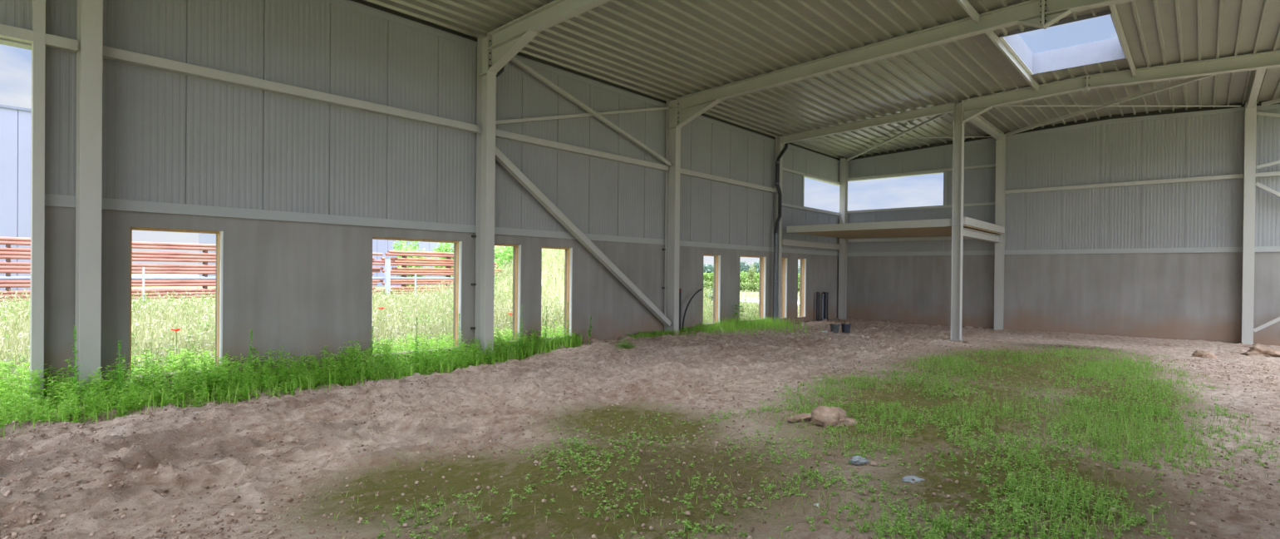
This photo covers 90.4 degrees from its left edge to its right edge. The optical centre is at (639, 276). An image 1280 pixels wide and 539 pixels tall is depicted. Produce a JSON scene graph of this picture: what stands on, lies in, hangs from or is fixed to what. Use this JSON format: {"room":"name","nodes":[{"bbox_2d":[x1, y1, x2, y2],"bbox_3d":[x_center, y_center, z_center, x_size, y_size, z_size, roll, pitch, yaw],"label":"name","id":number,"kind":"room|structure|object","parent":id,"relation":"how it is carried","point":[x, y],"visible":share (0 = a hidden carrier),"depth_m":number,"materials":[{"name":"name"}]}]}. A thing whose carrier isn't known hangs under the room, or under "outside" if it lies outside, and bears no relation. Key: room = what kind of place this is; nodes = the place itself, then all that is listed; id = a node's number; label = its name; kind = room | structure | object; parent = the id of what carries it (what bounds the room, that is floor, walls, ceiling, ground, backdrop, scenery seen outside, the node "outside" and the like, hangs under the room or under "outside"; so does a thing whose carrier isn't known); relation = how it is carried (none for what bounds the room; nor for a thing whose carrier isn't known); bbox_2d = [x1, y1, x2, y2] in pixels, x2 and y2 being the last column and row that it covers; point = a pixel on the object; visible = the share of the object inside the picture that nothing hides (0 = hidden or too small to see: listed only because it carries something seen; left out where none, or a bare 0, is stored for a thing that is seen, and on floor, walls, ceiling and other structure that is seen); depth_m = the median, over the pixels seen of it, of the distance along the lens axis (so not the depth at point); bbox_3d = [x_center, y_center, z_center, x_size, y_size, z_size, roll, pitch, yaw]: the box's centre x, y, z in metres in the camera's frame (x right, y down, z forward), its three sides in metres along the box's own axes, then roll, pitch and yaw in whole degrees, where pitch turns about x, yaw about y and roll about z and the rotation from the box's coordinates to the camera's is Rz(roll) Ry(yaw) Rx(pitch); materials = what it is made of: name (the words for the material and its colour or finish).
{"room":"empty warehouse","nodes":[
{"label":"empty warehouse","id":0,"kind":"room"},
{"bbox_2d":[0,0,840,403],"bbox_3d":[-1.840,-1.323,13.114,0.240,6.380,28.200,1,0,41],"label":"wall","id":1,"kind":"structure","parent":0,"point":[299,190],"depth_m":9.91,"materials":[{"name":"metal"}]},
{"bbox_2d":[0,24,33,44],"bbox_3d":[-8.929,-2.712,4.851,0.120,0.120,6.220,1,0,41],"label":"wall rail","id":2,"kind":"object","parent":1,"relation":"attached to","point":[7,32],"visible":1,"depth_m":7.05,"materials":[{"name":"metal"}]},
{"bbox_2d":[0,0,45,410],"bbox_3d":[-9.023,-1.238,4.934,0.360,6.150,6.430,1,0,41],"label":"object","id":3,"kind":"structure","parent":1,"relation":"in","point":[37,47],"depth_m":7.18,"materials":[{"name":"beige paint"}]},
{"bbox_2d":[45,33,78,53],"bbox_3d":[-6.710,-2.702,7.360,0.120,0.120,0.280,1,0,41],"label":"wall rail","id":4,"kind":"object","parent":1,"relation":"attached to","point":[51,41],"visible":0.86,"depth_m":7.33,"materials":[{"name":"metal"}]},
{"bbox_2d":[129,226,223,379],"bbox_3d":[-6.102,0.339,8.356,0.225,1.920,1.005,1,0,41],"label":"window","id":5,"kind":"structure","parent":1,"relation":"in","point":[219,234],"depth_m":8.66,"materials":[{"name":"brown wood"}]},
{"bbox_2d":[102,45,481,133],"bbox_3d":[-4.725,-2.694,9.596,0.120,0.140,5.480,1,0,41],"label":"wall rail","id":6,"kind":"object","parent":1,"relation":"attached to","point":[111,53],"visible":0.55,"depth_m":8.97,"materials":[{"name":"metal"}]},
{"bbox_2d":[372,236,462,356],"bbox_3d":[-3.844,0.334,10.908,0.225,1.950,1.650,1,0,41],"label":"window","id":7,"kind":"structure","parent":1,"relation":"in","point":[457,244],"depth_m":11.48,"materials":[{"name":"brown wood"}]},
{"bbox_2d":[493,243,521,344],"bbox_3d":[-2.635,0.334,12.275,0.225,1.920,0.660,1,0,41],"label":"window","id":8,"kind":"structure","parent":1,"relation":"in","point":[516,248],"depth_m":12.49,"materials":[{"name":"brown wood"}]},
{"bbox_2d":[541,246,572,340],"bbox_3d":[-1.794,0.343,13.227,0.225,1.910,0.840,1,0,41],"label":"window","id":9,"kind":"structure","parent":1,"relation":"in","point":[568,251],"depth_m":13.50,"materials":[{"name":"brown wood"}]},
{"bbox_2d":[495,128,669,172],"bbox_3d":[-1.085,-2.678,13.726,0.120,0.140,5.430,1,0,41],"label":"wall rail","id":10,"kind":"object","parent":1,"relation":"attached to","point":[499,134],"visible":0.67,"depth_m":13.37,"materials":[{"name":"metal"}]},
{"bbox_2d":[704,254,720,324],"bbox_3d":[1.887,0.358,17.388,0.225,1.910,0.810,1,0,41],"label":"window","id":11,"kind":"structure","parent":1,"relation":"in","point":[716,276],"depth_m":17.66,"materials":[{"name":"brown wood"}]},
{"bbox_2d":[680,167,777,193],"bbox_3d":[2.520,-2.663,17.787,0.120,0.140,5.330,1,0,41],"label":"wall rail","id":12,"kind":"object","parent":1,"relation":"attached to","point":[686,172],"visible":0.79,"depth_m":17.59,"materials":[{"name":"metal"}]},
{"bbox_2d":[740,255,766,321],"bbox_3d":[3.295,0.354,18.979,0.225,1.930,1.460,1,0,41],"label":"window","id":13,"kind":"structure","parent":1,"relation":"in","point":[762,259],"depth_m":19.50,"materials":[{"name":"brown wood"}]},
{"bbox_2d":[780,257,787,319],"bbox_3d":[4.474,0.380,20.313,0.225,1.950,0.560,1,0,41],"label":"window","id":14,"kind":"structure","parent":1,"relation":"in","point":[784,260],"depth_m":20.49,"materials":[{"name":"brown wood"}]},
{"bbox_2d":[797,258,806,318],"bbox_3d":[5.335,0.383,21.286,0.225,1.990,0.580,1,0,41],"label":"window","id":15,"kind":"structure","parent":1,"relation":"in","point":[803,261],"depth_m":21.47,"materials":[{"name":"brown wood"}]},
{"bbox_2d":[782,167,840,216],"bbox_3d":[5.909,-2.829,21.752,0.210,1.200,4.600,1,0,41],"label":"window frame","id":16,"kind":"structure","parent":1,"relation":"in","point":[803,177],"depth_m":21.31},
{"bbox_2d":[0,317,1279,538],"bbox_3d":[4.149,1.579,7.772,16.250,0.351,28.150,1,0,41],"label":"floor","id":17,"kind":"structure","parent":0,"point":[386,444],"depth_m":5.82,"materials":[{"name":"soil"}]},
{"bbox_2d":[68,324,83,400],"bbox_3d":[-6.387,1.056,7.190,0.188,1.027,0.165,1,0,41],"label":"weed","id":18,"kind":"object","parent":17,"relation":"on","point":[74,336],"visible":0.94,"depth_m":7.17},
{"bbox_2d":[74,0,103,405],"bbox_3d":[-6.482,-1.267,7.468,0.312,6.233,0.190,1,0,41],"label":"steel column","id":19,"kind":"structure","parent":17,"relation":"on","point":[89,12],"depth_m":7.38,"materials":[{"name":"metal"}]},
{"bbox_2d":[108,339,129,401],"bbox_3d":[-6.040,1.161,7.351,0.162,0.846,0.178,1,0,9],"label":"weed","id":20,"kind":"object","parent":17,"relation":"on","point":[119,369],"visible":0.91,"depth_m":7.36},
{"bbox_2d":[0,325,585,436],"bbox_3d":[-4.254,1.256,9.196,1.785,0.752,10.753,1,0,40],"label":"grass","id":21,"kind":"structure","parent":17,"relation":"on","point":[215,382],"depth_m":8.12,"materials":[{"name":"plant"}]},
{"bbox_2d":[470,36,496,362],"bbox_3d":[-2.861,-1.251,11.583,0.340,6.233,0.265,1,0,41],"label":"steel column","id":22,"kind":"structure","parent":17,"relation":"on","point":[486,81],"depth_m":11.60,"materials":[{"name":"metal"}]},
{"bbox_2d":[487,0,610,74],"bbox_3d":[3.147,-4.102,6.330,15.572,1.024,0.220,1,0,41],"label":"roof beam","id":23,"kind":"structure","parent":22,"relation":"attached to","point":[504,42],"depth_m":10.81,"materials":[{"name":"metal"}]},
{"bbox_2d":[0,324,1279,538],"bbox_3d":[2.669,1.547,9.379,11.237,0.359,17.038,1,0,41],"label":"pebbles","id":24,"kind":"object","parent":17,"relation":"on","point":[13,534],"visible":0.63,"depth_m":5.32,"materials":[{"name":"stone"}]},
{"bbox_2d":[661,99,680,332],"bbox_3d":[0.766,-1.236,15.684,0.340,6.233,0.265,1,0,41],"label":"steel column","id":25,"kind":"structure","parent":17,"relation":"on","point":[672,248],"depth_m":15.70,"materials":[{"name":"metal"}]},
{"bbox_2d":[495,146,672,326],"bbox_3d":[-1.007,-0.587,13.690,0.140,3.628,5.376,1,0,41],"label":"diagonal brace","id":26,"kind":"object","parent":25,"relation":"attached to","point":[500,157],"visible":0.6,"depth_m":13.30,"materials":[{"name":"beige paint"}]},
{"bbox_2d":[495,106,672,123],"bbox_3d":[-1.044,-3.498,13.707,0.140,1.401,5.467,1,0,41],"label":"diagonal brace","id":27,"kind":"object","parent":25,"relation":"attached to","point":[513,120],"visible":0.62,"depth_m":13.28,"materials":[{"name":"beige paint"}]},
{"bbox_2d":[510,56,674,166],"bbox_3d":[-0.985,-3.507,13.668,0.140,1.547,5.446,1,0,41],"label":"diagonal brace","id":28,"kind":"object","parent":25,"relation":"attached to","point":[514,59],"visible":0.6,"depth_m":13.48,"materials":[{"name":"beige paint"}]},
{"bbox_2d":[675,0,1136,127],"bbox_3d":[6.781,-4.087,10.439,15.572,1.024,0.220,1,0,41],"label":"roof beam","id":29,"kind":"structure","parent":25,"relation":"attached to","point":[1036,13],"depth_m":12.07,"materials":[{"name":"metal"}]},
{"bbox_2d":[956,0,979,23],"bbox_3d":[4.150,-4.504,9.110,0.044,0.140,5.280,1,0,41],"label":"beam","id":30,"kind":"structure","parent":29,"relation":"attached to","point":[965,4],"depth_m":10.65,"materials":[{"name":"metal"}]},
{"bbox_2d":[626,315,822,339],"bbox_3d":[2.625,1.313,16.380,2.326,0.548,6.491,1,0,41],"label":"grass strip","id":31,"kind":"object","parent":17,"relation":"on","point":[763,322],"visible":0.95,"depth_m":16.98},
{"bbox_2d":[237,340,1278,538],"bbox_3d":[4.620,1.559,8.829,6.444,0.289,17.280,1,0,43],"label":"grass patch","id":32,"kind":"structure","parent":17,"relation":"on","point":[1082,352],"depth_m":6.78,"materials":[{"name":"plant"}]},
{"bbox_2d":[773,136,782,323],"bbox_3d":[4.294,-1.221,19.757,0.172,6.233,0.150,1,0,41],"label":"steel column","id":33,"kind":"structure","parent":17,"relation":"on","point":[779,146],"depth_m":19.73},
{"bbox_2d":[772,142,788,320],"bbox_3d":[4.364,-1.433,19.625,0.613,5.860,0.164,0,0,-38],"label":"downpipe","id":34,"kind":"object","parent":33,"relation":"attached to","point":[777,162],"visible":0.94,"depth_m":19.46,"materials":[{"name":"black plastic"}]},
{"bbox_2d":[781,102,953,143],"bbox_3d":[6.266,-4.309,18.078,4.949,0.424,0.160,1,0,41],"label":"roof beam","id":35,"kind":"structure","parent":33,"relation":"attached to","point":[948,107],"depth_m":17.85,"materials":[{"name":"metal"}]},
{"bbox_2d":[787,412,811,422],"bbox_3d":[1.833,1.603,7.205,0.347,0.098,0.230,0,0,-35],"label":"clay lump","id":36,"kind":"object","parent":17,"relation":"on","point":[806,416],"visible":0.85,"depth_m":7.13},
{"bbox_2d":[361,341,1279,538],"bbox_3d":[5.113,1.569,8.844,16.574,0.268,5.596,0,0,-44],"label":"clover patch","id":37,"kind":"object","parent":17,"relation":"on","point":[1058,499],"visible":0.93,"depth_m":5.88,"materials":[{"name":"plant"}]},
{"bbox_2d":[822,291,828,319],"bbox_3d":[6.504,1.075,22.253,0.196,1.060,0.191,1,0,41],"label":"riser pipe","id":38,"kind":"object","parent":17,"relation":"on","point":[826,293],"visible":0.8,"depth_m":22.18,"materials":[{"name":"black plastic"}]},
{"bbox_2d":[809,404,859,427],"bbox_3d":[2.133,1.553,7.076,0.485,0.227,0.443,1,0,-4],"label":"clay lump","id":39,"kind":"object","parent":17,"relation":"on","point":[821,415],"visible":0.88,"depth_m":6.94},
{"bbox_2d":[837,157,848,319],"bbox_3d":[7.436,-1.200,23.239,0.200,6.218,0.260,1,0,41],"label":"steel column","id":40,"kind":"structure","parent":17,"relation":"on","point":[844,163],"depth_m":23.17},
{"bbox_2d":[781,238,841,250],"bbox_3d":[5.887,-1.078,21.551,0.140,0.200,4.280,1,0,41],"label":"beam","id":41,"kind":"structure","parent":40,"relation":"attached to","point":[785,242],"depth_m":21.32,"materials":[{"name":"metal"}]},
{"bbox_2d":[846,113,947,160],"bbox_3d":[7.873,-4.312,19.887,0.060,0.260,6.409,1,0,-6],"label":"brace","id":42,"kind":"object","parent":40,"relation":"attached to","point":[942,115],"visible":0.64,"depth_m":19.41,"materials":[{"name":"beige paint"}]},
{"bbox_2d":[803,136,992,140],"bbox_3d":[7.894,-4.314,19.836,6.300,0.220,0.025,1,0,-1],"label":"brace","id":43,"kind":"object","parent":42,"relation":"attached to","point":[964,136],"visible":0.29,"depth_m":19.82,"materials":[{"name":"beige paint"}]},
{"bbox_2d":[847,454,869,464],"bbox_3d":[1.890,1.575,5.479,0.196,0.068,0.128,0,0,-20],"label":"stone","id":44,"kind":"object","parent":17,"relation":"on","point":[858,460],"visible":0.98,"depth_m":5.44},
{"bbox_2d":[949,102,964,340],"bbox_3d":[8.221,-1.271,16.444,0.280,6.443,0.240,1,0,41],"label":"steel column","id":45,"kind":"structure","parent":17,"relation":"on","point":[958,126],"depth_m":16.44,"materials":[{"name":"metal"}]},
{"bbox_2d":[786,218,951,232],"bbox_3d":[6.346,-1.436,18.102,4.770,0.200,0.060,1,0,41],"label":"beam","id":46,"kind":"structure","parent":45,"relation":"attached to","point":[938,222],"depth_m":17.89,"materials":[{"name":"metal"}]},
{"bbox_2d":[793,224,1002,238],"bbox_3d":[7.930,-1.426,19.719,5.000,0.165,4.320,1,0,41],"label":"deck","id":47,"kind":"object","parent":45,"relation":"attached to","point":[945,230],"visible":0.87,"depth_m":19.60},
{"bbox_2d":[961,50,1279,123],"bbox_3d":[12.231,-4.219,12.801,10.542,0.674,0.220,1,0,41],"label":"roof beam","id":48,"kind":"structure","parent":45,"relation":"attached to","point":[972,108],"depth_m":14.09,"materials":[{"name":"metal"}]},
{"bbox_2d":[984,30,1038,92],"bbox_3d":[7.780,-4.488,13.214,0.044,0.140,5.280,1,0,41],"label":"beam","id":49,"kind":"structure","parent":48,"relation":"attached to","point":[992,35],"depth_m":13.04,"materials":[{"name":"metal"}]},
{"bbox_2d":[1109,4,1136,77],"bbox_3d":[9.144,-4.474,12.009,0.044,0.140,5.280,1,0,41],"label":"beam","id":50,"kind":"structure","parent":48,"relation":"attached to","point":[1113,8],"depth_m":11.76,"materials":[{"name":"metal"}]},
{"bbox_2d":[994,132,1005,329],"bbox_3d":[11.259,-1.251,19.871,0.210,6.428,0.280,1,0,41],"label":"steel column","id":51,"kind":"structure","parent":17,"relation":"on","point":[1000,144],"depth_m":19.78,"materials":[{"name":"metal"}]},
{"bbox_2d":[963,227,1001,242],"bbox_3d":[9.731,-1.163,18.152,0.180,0.200,4.320,1,0,41],"label":"beam","id":52,"kind":"structure","parent":51,"relation":"attached to","point":[967,233],"depth_m":18.07,"materials":[{"name":"metal"}]},
{"bbox_2d":[963,216,1004,233],"bbox_3d":[9.838,-1.442,18.058,0.060,0.200,4.320,1,0,41],"label":"beam","id":53,"kind":"structure","parent":51,"relation":"attached to","point":[967,220],"depth_m":17.72,"materials":[{"name":"metal"}]},
{"bbox_2d":[969,115,1002,139],"bbox_3d":[9.762,-4.373,18.136,0.160,0.200,4.320,1,0,41],"label":"strut","id":54,"kind":"object","parent":51,"relation":"attached to","point":[978,120],"visible":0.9,"depth_m":18.48,"materials":[{"name":"beige paint"}]},
{"bbox_2d":[1005,73,1218,135],"bbox_3d":[11.864,-4.371,16.324,0.080,0.082,6.677,1,0,-9],"label":"brace","id":55,"kind":"object","parent":51,"relation":"attached to","point":[1197,78],"visible":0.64,"depth_m":15.90,"materials":[{"name":"beige paint"}]},
{"bbox_2d":[999,105,1240,106],"bbox_3d":[11.921,-4.369,16.274,6.716,0.033,0.025,1,0,2],"label":"brace","id":56,"kind":"object","parent":55,"relation":"attached to","point":[1000,105],"visible":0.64,"depth_m":16.25,"materials":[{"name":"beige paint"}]},
{"bbox_2d":[1190,349,1217,358],"bbox_3d":[11.893,1.642,13.392,0.430,0.173,0.268,1,0,38],"label":"clay lump","id":57,"kind":"object","parent":17,"relation":"on","point":[1200,353],"visible":0.88,"depth_m":13.32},
{"bbox_2d":[1240,101,1256,344],"bbox_3d":[15.476,-1.189,16.141,0.210,6.424,0.280,1,0,41],"label":"steel column","id":58,"kind":"structure","parent":17,"relation":"on","point":[1250,114],"depth_m":16.04,"materials":[{"name":"metal"}]},
{"bbox_2d":[1246,68,1265,108],"bbox_3d":[13.979,-4.338,14.406,0.140,0.140,4.320,1,0,41],"label":"strut","id":59,"kind":"object","parent":58,"relation":"attached to","point":[1258,76],"visible":0.66,"depth_m":14.38,"materials":[{"name":"beige paint"}]},
{"bbox_2d":[1240,343,1279,356],"bbox_3d":[13.550,1.627,13.795,0.704,0.279,0.850,1,0,11],"label":"clay lump","id":60,"kind":"object","parent":17,"relation":"on","point":[1256,349],"visible":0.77,"depth_m":13.70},
{"bbox_2d":[363,0,1279,158],"bbox_3d":[4.228,-4.569,7.726,16.200,0.586,28.150,1,0,41],"label":"ceiling","id":61,"kind":"structure","parent":0,"point":[665,50],"depth_m":12.81,"materials":[{"name":"metal"}]},
{"bbox_2d":[999,9,1127,74],"bbox_3d":[8.511,-4.789,12.662,1.830,0.483,3.080,1,0,41],"label":"rooflight","id":62,"kind":"object","parent":61,"relation":"attached to","point":[1112,49],"visible":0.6,"depth_m":13.58,"materials":[{"name":"white"}]},
{"bbox_2d":[838,99,1279,345],"bbox_3d":[13.516,-1.349,18.202,16.300,6.686,0.230,1,0,41],"label":"wall","id":63,"kind":"structure","parent":0,"point":[1154,260],"depth_m":18.26,"materials":[{"name":"metal"}]},
{"bbox_2d":[847,236,969,241],"bbox_3d":[9.426,-1.283,21.639,4.860,0.100,0.060,1,0,41],"label":"beam","id":64,"kind":"structure","parent":63,"relation":"attached to","point":[944,237],"depth_m":21.95,"materials":[{"name":"metal"}]},
{"bbox_2d":[846,163,995,212],"bbox_3d":[9.377,-2.934,21.769,5.140,1.280,0.220,1,0,41],"label":"window","id":65,"kind":"structure","parent":63,"relation":"in","point":[943,172],"depth_m":21.52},
{"bbox_2d":[1004,173,1243,193],"bbox_3d":[13.438,-2.606,18.063,5.400,0.100,0.100,1,0,41],"label":"wall rail","id":66,"kind":"object","parent":63,"relation":"attached to","point":[1238,175],"visible":1,"depth_m":17.76,"materials":[{"name":"metal"}]},
{"label":"outside","id":67,"kind":"structure","parent":0,"visible":0},
{"bbox_2d":[0,248,799,398],"bbox_3d":[10.938,-1.257,284.040,460.000,3.586,560.000,1,0,41],"label":"ground","id":68,"kind":"structure","parent":67,"point":[553,266],"depth_m":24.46,"materials":[{"name":"green plant"}]},
{"bbox_2d":[0,103,31,290],"bbox_3d":[-41.247,-3.365,30.288,18.110,9.520,18.800,1,0,41],"label":"neighboring building","id":69,"kind":"structure","parent":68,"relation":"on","point":[15,121],"depth_m":29.98,"materials":[{"name":"metal"}]},
{"bbox_2d":[0,269,373,275],"bbox_3d":[-15.238,-0.136,20.506,0.110,0.107,13.520,1,0,41],"label":"pipe","id":70,"kind":"object","parent":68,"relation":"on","point":[2,271],"visible":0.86,"depth_m":20.24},
{"bbox_2d":[0,265,215,270],"bbox_3d":[-15.171,-0.246,20.580,0.110,0.107,13.195,1,0,41],"label":"pipe","id":71,"kind":"object","parent":70,"relation":"on","point":[2,267],"visible":0.4,"depth_m":20.23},
{"bbox_2d":[0,260,380,269],"bbox_3d":[-15.177,-0.356,20.572,0.110,0.107,13.972,1,0,41],"label":"pipe","id":72,"kind":"object","parent":71,"relation":"on","point":[2,263],"visible":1,"depth_m":20.32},
{"bbox_2d":[0,291,374,301],"bbox_3d":[-15.216,0.664,20.544,0.110,0.107,13.660,1,0,41],"label":"pipe","id":73,"kind":"object","parent":68,"relation":"on","point":[164,297],"visible":0.13,"depth_m":20.41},
{"bbox_2d":[0,289,380,297],"bbox_3d":[-15.247,0.554,20.507,0.110,0.107,14.156,1,0,41],"label":"pipe","id":74,"kind":"object","parent":73,"relation":"on","point":[376,290],"visible":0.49,"depth_m":20.39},
{"bbox_2d":[0,286,375,294],"bbox_3d":[-15.294,0.444,20.452,0.110,0.107,13.851,1,0,41],"label":"pipe","id":75,"kind":"object","parent":74,"relation":"on","point":[3,292],"visible":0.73,"depth_m":20.33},
{"bbox_2d":[0,281,377,287],"bbox_3d":[-15.187,0.264,20.571,0.110,0.107,13.684,1,0,41],"label":"pipe","id":76,"kind":"object","parent":75,"relation":"on","point":[155,284],"visible":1,"depth_m":20.28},
{"bbox_2d":[0,279,379,283],"bbox_3d":[-15.056,0.155,20.717,0.110,0.107,13.514,1,0,41],"label":"pipe","id":77,"kind":"object","parent":76,"relation":"on","point":[2,281],"visible":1,"depth_m":20.27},
{"bbox_2d":[0,275,384,279],"bbox_3d":[-14.981,0.045,20.800,0.110,0.107,13.702,1,0,41],"label":"pipe","id":78,"kind":"object","parent":77,"relation":"on","point":[1,277],"visible":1,"depth_m":20.39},
{"bbox_2d":[0,320,564,401],"bbox_3d":[-6.079,1.337,9.406,1.392,0.691,14.254,1,0,41],"label":"strip","id":79,"kind":"object","parent":68,"relation":"on","point":[433,341],"visible":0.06,"depth_m":9.24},
{"bbox_2d":[198,232,403,286],"bbox_3d":[-37.526,-3.477,70.719,14.110,9.420,16.300,1,0,41],"label":"warehouse","id":80,"kind":"structure","parent":68,"relation":"on","point":[382,246],"depth_m":69.97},
{"bbox_2d":[0,248,758,385],"bbox_3d":[-7.844,-0.442,18.254,14.333,4.168,31.287,1,0,41],"label":"herbs","id":81,"kind":"object","parent":68,"relation":"on","point":[495,282],"visible":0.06,"depth_m":16.70,"materials":[{"name":"plant"}]},
{"bbox_2d":[2,250,758,364],"bbox_3d":[-6.766,-0.657,18.002,12.079,3.863,30.046,1,0,41],"label":"flowers","id":82,"kind":"object","parent":68,"relation":"on","point":[555,250],"visible":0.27,"depth_m":14.51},
{"bbox_2d":[384,256,391,295],"bbox_3d":[-10.247,0.212,25.777,0.224,2.020,0.224,1,0,41],"label":"post","id":83,"kind":"object","parent":68,"relation":"on","point":[387,259],"visible":0.82,"depth_m":25.72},
{"bbox_2d":[392,240,427,285],"bbox_3d":[-15.680,-1.013,43.099,2.700,4.390,2.538,1,0,41],"label":"tree","id":84,"kind":"object","parent":68,"relation":"on","point":[401,246],"visible":0.32,"depth_m":42.60,"materials":[{"name":"green plant"}]},
{"bbox_2d":[392,290,446,294],"bbox_3d":[-8.289,0.694,28.375,0.110,0.107,5.781,1,0,41],"label":"pipe","id":85,"kind":"object","parent":68,"relation":"on","point":[420,291],"visible":0.04,"depth_m":26.73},
{"bbox_2d":[390,288,452,291],"bbox_3d":[-8.451,0.583,28.191,0.110,0.107,5.946,1,0,41],"label":"pipe","id":86,"kind":"object","parent":85,"relation":"on","point":[416,288],"visible":0.24,"depth_m":26.91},
{"bbox_2d":[390,285,453,289],"bbox_3d":[-8.455,0.473,28.184,0.110,0.107,5.815,1,0,41],"label":"pipe","id":87,"kind":"object","parent":86,"relation":"on","point":[402,287],"visible":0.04,"depth_m":26.79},
{"bbox_2d":[381,281,453,285],"bbox_3d":[-8.527,0.293,28.100,0.110,0.107,5.937,1,0,41],"label":"pipe","id":88,"kind":"object","parent":87,"relation":"on","point":[382,283],"visible":0.48,"depth_m":26.95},
{"bbox_2d":[390,279,453,281],"bbox_3d":[-8.297,0.184,28.358,0.110,0.107,6.156,1,0,41],"label":"pipe","id":89,"kind":"object","parent":88,"relation":"on","point":[391,280],"visible":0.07,"depth_m":27.15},
{"bbox_2d":[390,276,453,279],"bbox_3d":[-8.528,0.073,28.095,0.110,0.107,5.579,1,0,41],"label":"pipe","id":90,"kind":"object","parent":89,"relation":"on","point":[391,278],"visible":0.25,"depth_m":27.17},
{"bbox_3d":[-9.909,-0.023,26.654,0.280,0.068,0.080,1,0,41],"label":"spacer","id":91,"kind":"object","parent":90,"relation":"on","visible":0},
{"bbox_2d":[390,272,501,275],"bbox_3d":[-8.358,-0.106,28.285,0.110,0.107,5.923,1,0,41],"label":"pipe","id":92,"kind":"object","parent":91,"relation":"on","point":[391,273],"visible":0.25,"depth_m":27.18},
{"bbox_2d":[381,269,496,273],"bbox_3d":[-8.633,-0.217,27.973,0.110,0.107,5.640,1,0,41],"label":"pipe","id":93,"kind":"object","parent":92,"relation":"on","point":[382,270],"visible":0.62,"depth_m":27.07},
{"bbox_2d":[395,266,502,270],"bbox_3d":[-8.307,-0.326,28.339,0.110,0.107,5.391,1,0,41],"label":"pipe","id":94,"kind":"object","parent":93,"relation":"on","point":[396,268],"visible":0.48,"depth_m":27.27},
{"bbox_3d":[-9.905,-0.423,26.652,0.280,0.068,0.080,1,0,41],"label":"spacer","id":95,"kind":"object","parent":94,"relation":"on","visible":0},
{"bbox_2d":[384,262,496,266],"bbox_3d":[-8.620,-0.507,27.983,0.110,0.107,5.447,1,0,41],"label":"pipe","id":96,"kind":"object","parent":95,"relation":"on","point":[391,263],"visible":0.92,"depth_m":27.13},
{"bbox_2d":[393,260,497,264],"bbox_3d":[-8.479,-0.617,28.140,0.110,0.107,5.045,1,0,41],"label":"pipe","id":97,"kind":"object","parent":96,"relation":"on","point":[395,261],"visible":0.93,"depth_m":27.20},
{"bbox_2d":[396,257,453,260],"bbox_3d":[-8.598,-0.727,28.003,0.110,0.107,4.488,1,0,41],"label":"pipe","id":98,"kind":"object","parent":97,"relation":"on","point":[397,258],"visible":0.62,"depth_m":27.22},
{"bbox_3d":[-9.901,-0.823,26.650,0.280,0.068,0.080,1,0,41],"label":"spacer","id":99,"kind":"object","parent":98,"relation":"on","visible":0},
{"bbox_2d":[387,252,453,257],"bbox_3d":[-8.607,-0.907,27.990,0.110,0.107,5.224,1,0,41],"label":"pipe","id":100,"kind":"object","parent":99,"relation":"on","point":[388,253],"visible":0.75,"depth_m":27.05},
{"bbox_2d":[388,250,453,255],"bbox_3d":[-8.752,-1.018,27.825,0.110,0.107,4.703,1,0,41],"label":"pipe","id":101,"kind":"object","parent":100,"relation":"on","point":[389,251],"visible":0.62,"depth_m":27.07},
{"bbox_2d":[428,241,453,285],"bbox_3d":[-13.689,-0.928,45.009,3.490,4.558,2.482,1,0,41],"label":"tree","id":102,"kind":"object","parent":68,"relation":"on","point":[446,247],"visible":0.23,"depth_m":44.54,"materials":[{"name":"green plant"}]},
{"bbox_2d":[403,241,507,285],"bbox_3d":[-27.844,-3.230,90.725,14.110,8.920,25.100,1,0,41],"label":"warehouse","id":103,"kind":"structure","parent":68,"relation":"on","point":[428,246],"depth_m":81.08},
{"bbox_2d":[494,245,512,277],"bbox_3d":[-5.802,-0.592,36.882,4.602,4.172,6.596,1,0,36],"label":"tree","id":104,"kind":"object","parent":68,"relation":"on","point":[502,253],"visible":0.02,"depth_m":35.20,"materials":[{"name":"green plant"}]},
{"bbox_2d":[703,270,799,284],"bbox_3d":[21.973,0.507,114.028,63.155,3.113,7.336,1,0,41],"label":"strip","id":105,"kind":"object","parent":68,"relation":"on","point":[707,276],"visible":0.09,"depth_m":115.33,"materials":[{"name":"green plant"}]},
{"bbox_2d":[703,280,799,292],"bbox_3d":[9.285,1.125,67.868,40.460,1.517,3.168,1,0,41],"label":"hedge","id":106,"kind":"object","parent":68,"relation":"on","point":[745,286],"visible":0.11,"depth_m":65.55,"materials":[{"name":"green plant"}]},
{"bbox_3d":[-11.425,-0.830,24.927,0.280,0.068,0.080,1,0,41],"label":"spacer","id":107,"kind":"object","parent":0,"visible":0},
{"bbox_2d":[0,240,377,255],"bbox_3d":[-15.280,-0.936,20.446,0.110,0.107,13.985,1,0,41],"label":"pipe","id":108,"kind":"object","parent":107,"relation":"on","point":[2,242],"visible":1,"depth_m":20.25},
{"bbox_2d":[0,236,216,246],"bbox_3d":[-15.309,-1.046,20.412,0.110,0.107,13.657,1,0,41],"label":"pipe","id":109,"kind":"object","parent":108,"relation":"on","point":[10,238],"visible":0.4,"depth_m":20.23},
{"bbox_3d":[-19.313,-0.464,16.015,0.280,0.068,0.080,1,0,41],"label":"spacer","id":110,"kind":"object","parent":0,"visible":0},
{"bbox_2d":[0,255,383,265],"bbox_3d":[-15.013,-0.535,20.754,0.110,0.107,13.734,1,0,41],"label":"pipe","id":111,"kind":"object","parent":110,"relation":"on","point":[14,257],"visible":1,"depth_m":20.32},
{"bbox_2d":[0,251,216,259],"bbox_3d":[-15.327,-0.646,20.398,0.110,0.107,13.704,1,0,41],"label":"pipe","id":112,"kind":"object","parent":111,"relation":"on","point":[2,253],"visible":0.4,"depth_m":20.21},
{"bbox_2d":[0,246,374,259],"bbox_3d":[-15.162,-0.755,20.583,0.110,0.107,13.370,1,0,41],"label":"pipe","id":113,"kind":"object","parent":112,"relation":"on","point":[2,248],"visible":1,"depth_m":20.23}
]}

